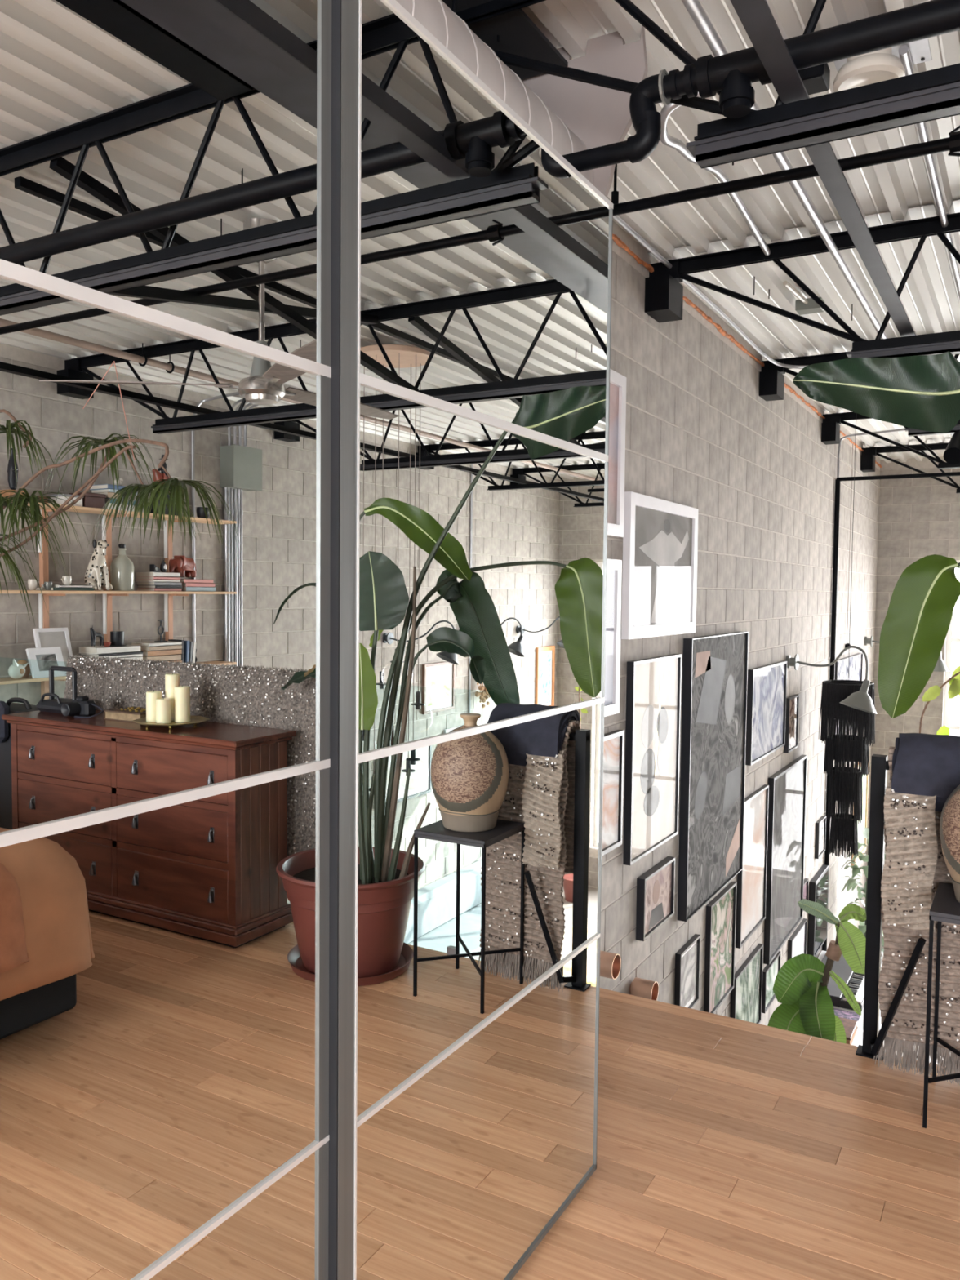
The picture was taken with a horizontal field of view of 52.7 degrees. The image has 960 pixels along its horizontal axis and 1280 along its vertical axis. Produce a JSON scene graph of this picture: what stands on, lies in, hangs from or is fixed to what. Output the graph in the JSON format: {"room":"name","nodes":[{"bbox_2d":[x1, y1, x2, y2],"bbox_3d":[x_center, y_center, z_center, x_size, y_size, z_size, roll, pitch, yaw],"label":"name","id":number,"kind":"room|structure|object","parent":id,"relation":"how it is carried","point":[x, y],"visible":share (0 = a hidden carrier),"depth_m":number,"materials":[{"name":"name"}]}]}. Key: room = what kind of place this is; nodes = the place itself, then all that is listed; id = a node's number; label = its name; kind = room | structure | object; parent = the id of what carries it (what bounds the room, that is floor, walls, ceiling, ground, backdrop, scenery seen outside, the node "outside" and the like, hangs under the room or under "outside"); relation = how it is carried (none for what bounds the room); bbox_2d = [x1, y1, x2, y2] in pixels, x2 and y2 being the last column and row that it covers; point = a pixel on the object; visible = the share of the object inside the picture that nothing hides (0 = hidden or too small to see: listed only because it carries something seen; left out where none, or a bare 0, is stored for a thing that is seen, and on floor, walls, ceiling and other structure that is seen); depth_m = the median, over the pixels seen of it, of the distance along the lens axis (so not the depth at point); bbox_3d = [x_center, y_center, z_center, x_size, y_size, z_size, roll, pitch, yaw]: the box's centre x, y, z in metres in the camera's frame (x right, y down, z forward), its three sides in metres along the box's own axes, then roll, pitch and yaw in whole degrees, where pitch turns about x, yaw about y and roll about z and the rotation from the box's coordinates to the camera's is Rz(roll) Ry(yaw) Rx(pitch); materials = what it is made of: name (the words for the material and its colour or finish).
{"room":"loft bedroom","nodes":[
{"label":"loft bedroom","id":0,"kind":"room"},
{"bbox_2d":[497,0,959,462],"bbox_3d":[3.309,-1.697,3.336,6.040,0.170,15.700,2,3,30],"label":"ceiling","id":1,"kind":"structure","parent":0,"point":[901,190],"depth_m":3.88,"materials":[{"name":"white metal"}]},
{"bbox_2d":[441,0,568,79],"bbox_3d":[-0.461,-1.600,1.908,0.395,0.012,2.180,2,3,30],"label":"ceiling beam","id":2,"kind":"structure","parent":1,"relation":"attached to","point":[518,35],"depth_m":2.61,"materials":[{"name":"metal"}]},
{"bbox_2d":[395,0,648,197],"bbox_3d":[-1.143,-1.316,0.403,0.525,0.556,5.650,2,3,30],"label":"air duct","id":3,"kind":"object","parent":1,"relation":"hanging from","point":[571,116],"visible":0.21,"depth_m":2.69,"materials":[{"name":"metal"}]},
{"bbox_2d":[455,0,959,141],"bbox_3d":[2.103,-1.318,1.300,5.520,0.500,0.200,2,3,30],"label":"joist","id":4,"kind":"object","parent":1,"relation":"attached to","point":[780,112],"visible":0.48,"depth_m":2.18,"materials":[{"name":"black metal"}]},
{"bbox_2d":[561,0,959,172],"bbox_3d":[2.058,-1.114,1.230,5.455,0.189,0.083,2,3,30],"label":"pipe","id":5,"kind":"object","parent":4,"relation":"attached to","point":[734,73],"visible":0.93,"depth_m":2.06,"materials":[{"name":"black metal"}]},
{"bbox_2d":[686,81,959,168],"bbox_3d":[2.126,-1.046,1.299,3.780,0.041,0.060,2,3,30],"label":"track","id":6,"kind":"object","parent":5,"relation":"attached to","point":[940,102],"visible":1,"depth_m":2.06,"materials":[{"name":"black metal"}]},
{"bbox_2d":[730,0,953,435],"bbox_3d":[2.331,-1.326,4.994,0.054,0.046,10.920,2,3,30],"label":"ceiling beam","id":7,"kind":"structure","parent":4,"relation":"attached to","point":[756,16],"depth_m":2.39,"materials":[{"name":"grey metal"}]},
{"bbox_3d":[2.701,-1.341,2.219,0.351,0.469,2.144,2,3,30],"label":"brace","id":8,"kind":"object","parent":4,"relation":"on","visible":0},
{"bbox_2d":[846,340,959,358],"bbox_3d":[3.205,-1.130,3.191,3.780,0.041,0.060,2,3,30],"label":"track","id":9,"kind":"object","parent":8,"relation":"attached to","point":[953,347],"visible":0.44,"depth_m":3.98,"materials":[{"name":"black metal"}]},
{"bbox_2d":[659,91,770,255],"bbox_3d":[0.880,-1.585,3.497,0.226,0.178,1.667,2,3,20],"label":"conduit","id":10,"kind":"object","parent":1,"relation":"attached to","point":[667,140],"visible":0.52,"depth_m":3.24,"materials":[{"name":"metal"}]},
{"bbox_2d":[611,125,959,215],"bbox_3d":[2.442,-1.413,1.885,5.455,0.368,0.051,2,3,30],"label":"pipe","id":11,"kind":"object","parent":1,"relation":"hanging from","point":[951,144],"visible":0.69,"depth_m":2.78,"materials":[{"name":"black metal"}]},
{"bbox_2d":[613,214,959,368],"bbox_3d":[2.112,-1.678,4.524,2.113,0.079,2.876,2,3,30],"label":"conduit","id":12,"kind":"object","parent":1,"relation":"attached to","point":[616,218],"visible":0.59,"depth_m":4.86,"materials":[{"name":"metal"}]},
{"bbox_2d":[644,212,959,351],"bbox_3d":[3.181,-1.403,3.192,5.520,0.500,0.200,2,3,30],"label":"joist","id":13,"kind":"object","parent":1,"relation":"attached to","point":[664,292],"visible":0.84,"depth_m":4.20,"materials":[{"name":"black metal"}]},
{"bbox_2d":[681,0,887,338],"bbox_3d":[1.537,-1.643,4.165,0.037,0.042,4.320,2,3,30],"label":"conduit","id":14,"kind":"object","parent":13,"relation":"attached to","point":[694,7],"visible":0.67,"depth_m":3.48,"materials":[{"name":"metal"}]},
{"bbox_3d":[3.770,-1.425,4.094,0.351,0.469,2.104,2,3,30],"label":"brace","id":15,"kind":"object","parent":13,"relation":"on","visible":0},
{"bbox_2d":[904,424,959,436],"bbox_3d":[4.264,-1.214,5.049,3.780,0.041,0.060,2,3,30],"label":"track","id":16,"kind":"object","parent":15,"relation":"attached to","point":[912,432],"visible":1,"depth_m":5.91,"materials":[{"name":"black metal"}]},
{"bbox_2d":[942,430,959,464],"bbox_3d":[2.826,-1.142,5.729,0.110,0.230,0.293,3,4,38],"label":"track spotlight","id":17,"kind":"object","parent":16,"relation":"attached to","point":[951,455],"visible":1,"depth_m":5.65,"materials":[{"name":"black paint"}]},
{"bbox_2d":[782,280,824,315],"bbox_3d":[1.643,-1.738,4.917,0.130,0.067,0.402,2,3,30],"label":"ceiling light","id":18,"kind":"object","parent":1,"relation":"attached to","point":[803,305],"visible":0.92,"depth_m":5.00,"materials":[{"name":"grey metal"}]},
{"bbox_2d":[797,63,830,95],"bbox_3d":[0.936,-1.630,2.815,0.135,0.060,0.100,2,3,30],"label":"junction box","id":19,"kind":"object","parent":1,"relation":"attached to","point":[815,79],"visible":0.34,"depth_m":2.77,"materials":[{"name":"black paint"}]},
{"bbox_2d":[818,417,875,858],"bbox_3d":[2.959,-0.081,7.754,0.405,3.653,0.414,0,3,-21],"label":"pendant","id":20,"kind":"object","parent":1,"relation":"hanging from","point":[846,785],"visible":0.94,"depth_m":7.71,"materials":[{"name":"black fabric"}]},
{"bbox_2d":[759,351,959,428],"bbox_3d":[4.240,-1.486,5.050,5.520,0.500,0.200,2,3,30],"label":"joist","id":21,"kind":"object","parent":1,"relation":"attached to","point":[771,380],"visible":0.3,"depth_m":6.28,"materials":[{"name":"black metal"}]},
{"bbox_2d":[832,38,932,92],"bbox_3d":[1.117,-1.596,2.711,0.245,0.096,0.224,2,3,30],"label":"ceiling light","id":22,"kind":"object","parent":1,"relation":"attached to","point":[883,64],"depth_m":2.67,"materials":[{"name":"metal"}]},
{"bbox_2d":[832,47,905,92],"bbox_3d":[1.086,-1.594,2.708,0.188,0.092,0.188,2,3,30],"label":"lampshade","id":23,"kind":"object","parent":22,"relation":"on","point":[883,64],"depth_m":2.66,"materials":[{"name":"ceramic"}]},
{"bbox_2d":[821,412,959,469],"bbox_3d":[5.299,-1.569,6.907,5.520,0.500,0.200,2,3,30],"label":"joist","id":24,"kind":"object","parent":1,"relation":"attached to","point":[830,427],"visible":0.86,"depth_m":8.12,"materials":[{"name":"black metal"}]},
{"bbox_2d":[860,442,959,493],"bbox_3d":[6.358,-1.653,8.765,5.520,0.500,0.200,2,3,30],"label":"joist","id":25,"kind":"object","parent":1,"relation":"attached to","point":[867,458],"visible":0.87,"depth_m":9.94,"materials":[{"name":"black metal"}]},
{"bbox_2d":[898,44,959,298],"bbox_3d":[2.660,-1.738,5.289,0.026,0.026,6.050,2,3,30],"label":"conduit","id":26,"kind":"object","parent":1,"relation":"attached to","point":[904,51],"visible":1,"depth_m":3.45,"materials":[{"name":"metal"}]},
{"bbox_2d":[511,987,959,1279],"bbox_3d":[1.022,1.633,-0.397,5.520,0.280,6.364,2,3,30],"label":"floor","id":27,"kind":"structure","parent":0,"point":[728,1148],"depth_m":2.49,"materials":[{"name":"brown wood"}]},
{"bbox_2d":[0,0,613,1279],"bbox_3d":[-0.771,0.200,1.175,0.683,2.386,3.160,2,3,30],"label":"wardrobe","id":28,"kind":"object","parent":27,"relation":"on","point":[304,326],"visible":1,"depth_m":1.39,"materials":[{"name":"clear mirror"}]},
{"bbox_2d":[792,351,959,718],"bbox_3d":[1.660,0.268,2.642,1.463,2.151,0.662,3,4,42],"label":"banana plant","id":29,"kind":"object","parent":27,"relation":"on","point":[922,392],"visible":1,"depth_m":2.84,"materials":[{"name":"plant"}]},
{"bbox_2d":[855,754,926,1061],"bbox_3d":[1.365,0.849,2.937,0.410,0.955,0.176,2,3,30],"label":"railing post","id":30,"kind":"object","parent":27,"relation":"on","point":[873,1040],"visible":0.89,"depth_m":3.05,"materials":[{"name":"black metal"}]},
{"bbox_2d":[873,746,959,1085],"bbox_3d":[1.415,0.828,2.951,0.365,0.989,0.210,2,3,30],"label":"throw","id":31,"kind":"object","parent":30,"relation":"on","point":[914,866],"visible":0.72,"depth_m":2.92,"materials":[{"name":"beige fabric"}]},
{"bbox_2d":[891,733,959,812],"bbox_3d":[1.435,0.401,2.945,0.332,0.220,0.227,2,3,30],"label":"folded cloth","id":32,"kind":"object","parent":31,"relation":"on","point":[923,764],"visible":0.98,"depth_m":2.90,"materials":[{"name":"blue fabric"}]},
{"bbox_2d":[922,882,959,1128],"bbox_3d":[1.419,1.037,2.712,0.290,0.604,0.308,2,3,30],"label":"plant stand","id":33,"kind":"object","parent":27,"relation":"on","point":[944,908],"visible":1,"depth_m":2.67,"materials":[{"name":"black paint"}]},
{"bbox_2d":[939,784,959,902],"bbox_3d":[1.429,0.530,2.682,0.286,0.409,0.286,-1,3,-29],"label":"jar","id":34,"kind":"object","parent":33,"relation":"on","point":[949,824],"visible":1,"depth_m":2.67,"materials":[{"name":"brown ceramic"}]},
{"bbox_2d":[600,221,879,1026],"bbox_3d":[0.766,1.048,4.909,0.255,5.745,15.700,2,3,30],"label":"wall","id":35,"kind":"structure","parent":0,"point":[759,474],"depth_m":6.00,"materials":[{"name":"grey brick"}]},
{"bbox_2d":[600,950,621,979],"bbox_3d":[0.526,1.382,4.140,0.120,0.104,0.104,2,3,30],"label":"sconce","id":36,"kind":"object","parent":35,"relation":"attached to","point":[610,962],"visible":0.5,"depth_m":4.10,"materials":[{"name":"orange metal"}]},
{"bbox_2d":[601,729,624,856],"bbox_3d":[0.465,0.672,4.062,0.030,0.515,0.660,2,3,30],"label":"framed picture","id":37,"kind":"object","parent":35,"relation":"attached to","point":[613,753],"visible":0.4,"depth_m":4.27,"materials":[{"name":"black paint"}]},
{"bbox_2d":[604,559,622,716],"bbox_3d":[0.431,-0.001,3.956,0.030,0.670,0.695,2,3,30],"label":"framed picture","id":38,"kind":"object","parent":35,"relation":"attached to","point":[614,566],"visible":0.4,"depth_m":4.20,"materials":[{"name":"white paper"}]},
{"bbox_2d":[604,569,614,705],"bbox_3d":[0.426,-0.002,3.959,0.014,0.580,0.605,2,3,30],"label":"print","id":39,"kind":"object","parent":38,"relation":"attached to","point":[610,611],"depth_m":4.18},
{"bbox_2d":[607,368,626,537],"bbox_3d":[0.443,-0.781,3.923,0.030,0.690,0.710,2,3,30],"label":"framed picture","id":40,"kind":"object","parent":35,"relation":"attached to","point":[617,419],"visible":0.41,"depth_m":4.17,"materials":[{"name":"white paint"}]},
{"bbox_2d":[607,382,618,524],"bbox_3d":[0.438,-0.781,3.926,0.014,0.590,0.610,2,3,30],"label":"print","id":41,"kind":"object","parent":40,"relation":"attached to","point":[613,467],"depth_m":4.15},
{"bbox_2d":[629,977,658,1000],"bbox_3d":[0.770,1.657,4.589,0.120,0.104,0.104,2,3,30],"label":"sconce","id":42,"kind":"object","parent":35,"relation":"attached to","point":[639,987],"visible":0.88,"depth_m":4.56,"materials":[{"name":"orange metal"}]},
{"bbox_2d":[622,653,681,865],"bbox_3d":[0.848,0.552,4.723,0.035,0.935,0.685,2,3,30],"label":"framed picture","id":43,"kind":"object","parent":35,"relation":"attached to","point":[653,685],"visible":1,"depth_m":4.68,"materials":[{"name":"white paper"}]},
{"bbox_2d":[635,856,675,941],"bbox_3d":[0.876,1.276,4.817,0.040,0.300,0.450,2,3,30],"label":"framed picture","id":44,"kind":"object","parent":35,"relation":"attached to","point":[655,887],"visible":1,"depth_m":4.78,"materials":[{"name":"pink paper"}]},
{"bbox_2d":[644,862,671,934],"bbox_3d":[0.871,1.276,4.819,0.025,0.272,0.422,2,3,30],"label":"print","id":45,"kind":"object","parent":44,"relation":"attached to","point":[658,879],"depth_m":4.81},
{"bbox_2d":[621,491,697,639],"bbox_3d":[0.895,-0.349,4.744,0.035,0.655,0.990,2,3,30],"label":"framed picture","id":46,"kind":"object","parent":35,"relation":"attached to","point":[660,537],"visible":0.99,"depth_m":4.66,"materials":[{"name":"white paper"}]},
{"bbox_2d":[633,506,692,626],"bbox_3d":[0.891,-0.350,4.747,0.020,0.545,0.880,2,3,30],"label":"print","id":47,"kind":"object","parent":46,"relation":"attached to","point":[663,535],"depth_m":4.72},
{"bbox_2d":[674,933,700,1008],"bbox_3d":[1.142,1.856,5.336,0.030,0.375,0.350,2,3,30],"label":"framed picture","id":48,"kind":"object","parent":35,"relation":"attached to","point":[686,992],"visible":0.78,"depth_m":5.34,"materials":[{"name":"grey paper"}]},
{"bbox_2d":[680,944,695,1006],"bbox_3d":[1.137,1.856,5.339,0.014,0.291,0.266,2,3,30],"label":"print","id":49,"kind":"object","parent":48,"relation":"attached to","point":[688,959],"depth_m":5.35},
{"bbox_2d":[677,631,748,921],"bbox_3d":[1.370,0.724,5.639,0.050,1.510,1.150,2,3,30],"label":"painting","id":50,"kind":"object","parent":35,"relation":"attached to","point":[715,667],"visible":1,"depth_m":5.52,"materials":[{"name":"black paint"}]},
{"bbox_2d":[703,881,736,1013],"bbox_3d":[1.467,1.878,5.909,0.030,0.680,0.555,2,3,30],"label":"framed picture","id":51,"kind":"object","parent":35,"relation":"attached to","point":[721,911],"visible":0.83,"depth_m":5.89,"materials":[{"name":"green paper"}]},
{"bbox_2d":[730,943,763,1023],"bbox_3d":[1.796,2.426,6.527,0.030,0.550,0.720,2,3,30],"label":"framed picture","id":52,"kind":"object","parent":35,"relation":"attached to","point":[746,993],"visible":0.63,"depth_m":6.57,"materials":[{"name":"green paper"}]},
{"bbox_2d":[612,233,881,467],"bbox_3d":[2.465,-1.844,7.428,0.026,0.036,8.881,2,3,30],"label":"trim","id":53,"kind":"structure","parent":35,"relation":"attached to","point":[615,237],"depth_m":5.46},
{"bbox_2d":[735,784,768,948],"bbox_3d":[1.841,1.504,6.540,0.030,0.950,0.680,2,3,30],"label":"framed picture","id":54,"kind":"object","parent":35,"relation":"attached to","point":[752,879],"visible":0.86,"depth_m":6.54,"materials":[{"name":"beige paper"}]},
{"bbox_2d":[745,661,786,765],"bbox_3d":[2.002,0.486,6.749,0.035,0.625,1.000,2,3,30],"label":"framed picture","id":55,"kind":"object","parent":35,"relation":"attached to","point":[766,684],"visible":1,"depth_m":6.68,"materials":[{"name":"grey paper"}]},
{"bbox_2d":[761,951,781,1013],"bbox_3d":[2.144,2.513,7.144,0.030,0.300,0.470,2,3,30],"label":"framed picture","id":56,"kind":"object","parent":35,"relation":"attached to","point":[770,972],"visible":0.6,"depth_m":7.08,"materials":[{"name":"black paint"}]},
{"bbox_2d":[765,956,778,1006],"bbox_3d":[2.139,2.513,7.147,0.014,0.272,0.442,2,3,30],"label":"print","id":57,"kind":"object","parent":56,"relation":"attached to","point":[771,970],"depth_m":7.13},
{"bbox_2d":[763,755,807,964],"bbox_3d":[2.353,1.634,7.441,0.040,1.350,1.160,2,3,30],"label":"framed picture","id":58,"kind":"object","parent":35,"relation":"attached to","point":[788,785],"visible":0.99,"depth_m":7.36,"materials":[{"name":"grey paper"}]},
{"bbox_2d":[784,693,799,753],"bbox_3d":[2.398,0.640,7.462,0.030,0.415,0.340,2,3,30],"label":"framed picture","id":59,"kind":"object","parent":35,"relation":"attached to","point":[793,701],"visible":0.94,"depth_m":7.46,"materials":[{"name":"brown paper"}]},
{"bbox_2d":[788,697,796,749],"bbox_3d":[2.393,0.639,7.465,0.014,0.387,0.312,2,3,30],"label":"print","id":60,"kind":"object","parent":59,"relation":"attached to","point":[792,700],"depth_m":7.48},
{"bbox_2d":[787,918,807,959],"bbox_3d":[2.603,2.577,7.957,0.030,0.420,0.590,2,3,30],"label":"framed picture","id":61,"kind":"object","parent":35,"relation":"attached to","point":[797,945],"visible":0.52,"depth_m":7.98,"materials":[{"name":"black paint"}]},
{"bbox_2d":[791,924,804,957],"bbox_3d":[2.598,2.576,7.960,0.014,0.392,0.562,2,3,30],"label":"print","id":62,"kind":"object","parent":61,"relation":"attached to","point":[798,935],"depth_m":7.98},
{"bbox_2d":[802,878,808,911],"bbox_3d":[2.694,2.133,8.086,0.030,0.225,0.280,2,3,30],"label":"framed picture","id":63,"kind":"object","parent":35,"relation":"attached to","point":[806,882],"visible":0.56,"depth_m":8.16,"materials":[{"name":"pink paper"}]},
{"bbox_2d":[803,883,806,899],"bbox_3d":[2.689,2.133,8.089,0.014,0.205,0.260,2,3,30],"label":"print","id":64,"kind":"object","parent":63,"relation":"attached to","point":[804,884],"depth_m":8.13},
{"bbox_2d":[807,864,828,956],"bbox_3d":[3.019,2.416,8.652,0.057,0.680,0.620,2,3,30],"label":"framed picture","id":65,"kind":"object","parent":35,"relation":"attached to","point":[819,883],"visible":0.8,"depth_m":8.50,"materials":[{"name":"black plastic"}]},
{"bbox_2d":[814,815,826,858],"bbox_3d":[3.052,1.763,8.690,0.030,0.320,0.330,2,3,30],"label":"framed picture","id":66,"kind":"object","parent":35,"relation":"attached to","point":[820,825],"visible":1,"depth_m":8.67,"materials":[{"name":"white paper"}]},
{"bbox_2d":[818,819,824,854],"bbox_3d":[3.046,1.763,8.693,0.014,0.296,0.306,2,3,30],"label":"print","id":67,"kind":"object","parent":66,"relation":"attached to","point":[821,822],"depth_m":8.71},
{"bbox_2d":[785,645,876,714],"bbox_3d":[2.571,0.284,7.133,0.663,0.495,0.262,2,3,30],"label":"gooseneck lamp","id":68,"kind":"object","parent":35,"relation":"attached to","point":[860,700],"visible":0.98,"depth_m":7.03,"materials":[{"name":"grey metal"}]},
{"bbox_2d":[833,653,862,734],"bbox_3d":[3.677,0.537,9.695,0.040,0.740,1.530,2,3,30],"label":"painting","id":69,"kind":"object","parent":35,"relation":"attached to","point":[855,661],"visible":0.27,"depth_m":9.72,"materials":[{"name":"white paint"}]},
{"bbox_2d":[837,654,861,680],"bbox_3d":[3.672,0.537,9.698,0.024,0.724,1.514,2,3,30],"label":"print","id":70,"kind":"object","parent":69,"relation":"attached to","point":[854,661],"depth_m":9.74},
{"bbox_2d":[844,444,853,648],"bbox_3d":[3.639,-0.911,9.519,0.060,2.010,0.060,2,3,30],"label":"cable","id":71,"kind":"object","parent":35,"relation":"hanging from","point":[846,645],"visible":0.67,"depth_m":9.53,"materials":[{"name":"grey metal"}]},
{"bbox_2d":[851,761,868,866],"bbox_3d":[4.200,1.863,10.707,0.040,1.100,0.800,2,3,30],"label":"framed picture","id":72,"kind":"object","parent":35,"relation":"attached to","point":[861,839],"visible":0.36,"depth_m":10.88,"materials":[{"name":"paper"}]},
{"bbox_2d":[856,767,866,857],"bbox_3d":[4.194,1.863,10.710,0.024,1.000,0.700,2,3,30],"label":"print","id":73,"kind":"object","parent":72,"relation":"attached to","point":[861,839],"depth_m":10.88},
{"bbox_2d":[864,635,879,646],"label":"gooseneck lamp","id":74,"kind":"object","parent":35,"relation":"attached to","point":[867,641],"depth_m":10.66,"materials":[{"name":"grey metal"}]},
{"bbox_2d":[822,428,959,951],"bbox_3d":[4.846,0.937,7.976,3.792,5.540,0.053,2,3,30],"label":"metal frame","id":75,"kind":"object","parent":35,"relation":"attached to","point":[837,504],"depth_m":8.79,"materials":[{"name":"black paint"}]},
{"bbox_2d":[933,651,949,671],"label":"gooseneck lamp","id":76,"kind":"object","parent":35,"relation":"attached to","point":[940,666],"depth_m":10.29,"materials":[{"name":"grey metal"}]},
{"bbox_2d":[881,946,946,1066],"bbox_3d":[3.223,4.014,3.642,5.980,0.200,15.700,2,3,30],"label":"floor","id":77,"kind":"structure","parent":0,"point":[882,946],"depth_m":8.63,"materials":[{"name":"brown wood"}]},
{"bbox_2d":[767,898,866,1044],"bbox_3d":[1.550,2.521,4.633,0.452,2.647,0.563,1,3,5],"label":"fiddle leaf fig","id":78,"kind":"object","parent":77,"relation":"on","point":[801,984],"visible":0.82,"depth_m":4.43,"materials":[{"name":"plant"}]},
{"bbox_2d":[817,950,882,1046],"bbox_3d":[2.755,3.313,7.690,0.580,0.780,2.620,2,3,30],"label":"media console","id":79,"kind":"object","parent":77,"relation":"on","point":[858,1038],"visible":0.04,"depth_m":7.41},
{"bbox_2d":[838,1017,857,1044],"bbox_3d":[2.641,2.905,7.218,0.270,0.080,0.330,2,3,30],"label":"wooden box","id":80,"kind":"object","parent":79,"relation":"on","point":[850,1025],"visible":0.39,"depth_m":7.18,"materials":[{"name":"brown wood"}]},
{"bbox_2d":[833,1007,863,1028],"bbox_3d":[2.819,2.926,7.533,0.260,0.010,0.280,2,3,30],"label":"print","id":81,"kind":"object","parent":79,"relation":"on","point":[842,1013],"visible":0.43,"depth_m":7.55,"materials":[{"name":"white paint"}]},
{"bbox_2d":[821,953,882,1011],"bbox_3d":[3.110,2.856,8.262,0.440,0.082,1.200,2,3,30],"label":"piano","id":82,"kind":"object","parent":79,"relation":"on","point":[855,981],"visible":0.34,"depth_m":7.99,"materials":[{"name":"white paint"}]},
{"bbox_2d":[840,825,885,955],"bbox_3d":[3.773,2.753,9.473,0.481,1.739,0.877,2,3,30],"label":"leafy plant","id":83,"kind":"object","parent":77,"relation":"on","point":[851,883],"visible":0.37,"depth_m":9.40,"materials":[{"name":"green plant"}]},
{"bbox_2d":[919,665,959,734],"bbox_3d":[5.015,1.927,10.014,1.157,3.360,0.400,2,3,30],"label":"plant","id":84,"kind":"object","parent":77,"relation":"on","point":[934,691],"visible":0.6,"depth_m":9.97,"materials":[{"name":"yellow plant"}]},
{"bbox_2d":[869,456,959,937],"bbox_3d":[7.075,0.845,10.200,5.980,5.745,0.255,2,3,30],"label":"wall","id":85,"kind":"structure","parent":0,"point":[919,517],"depth_m":11.18,"materials":[{"name":"grey concrete"}]},
{"bbox_2d":[942,560,959,729],"bbox_3d":[7.186,1.114,10.191,4.220,3.910,0.070,2,3,30],"label":"window","id":86,"kind":"structure","parent":85,"relation":"in","point":[949,639],"depth_m":11.15,"materials":[{"name":"white glass"}]},
{"label":"outside","id":87,"kind":"structure","parent":0,"visible":0},
{"bbox_2d":[949,670,959,736],"bbox_3d":[17.886,2.893,31.674,60.000,0.300,47.530,2,3,30],"label":"ground","id":88,"kind":"structure","parent":87,"point":[954,713],"depth_m":34.17,"materials":[{"name":"white"}]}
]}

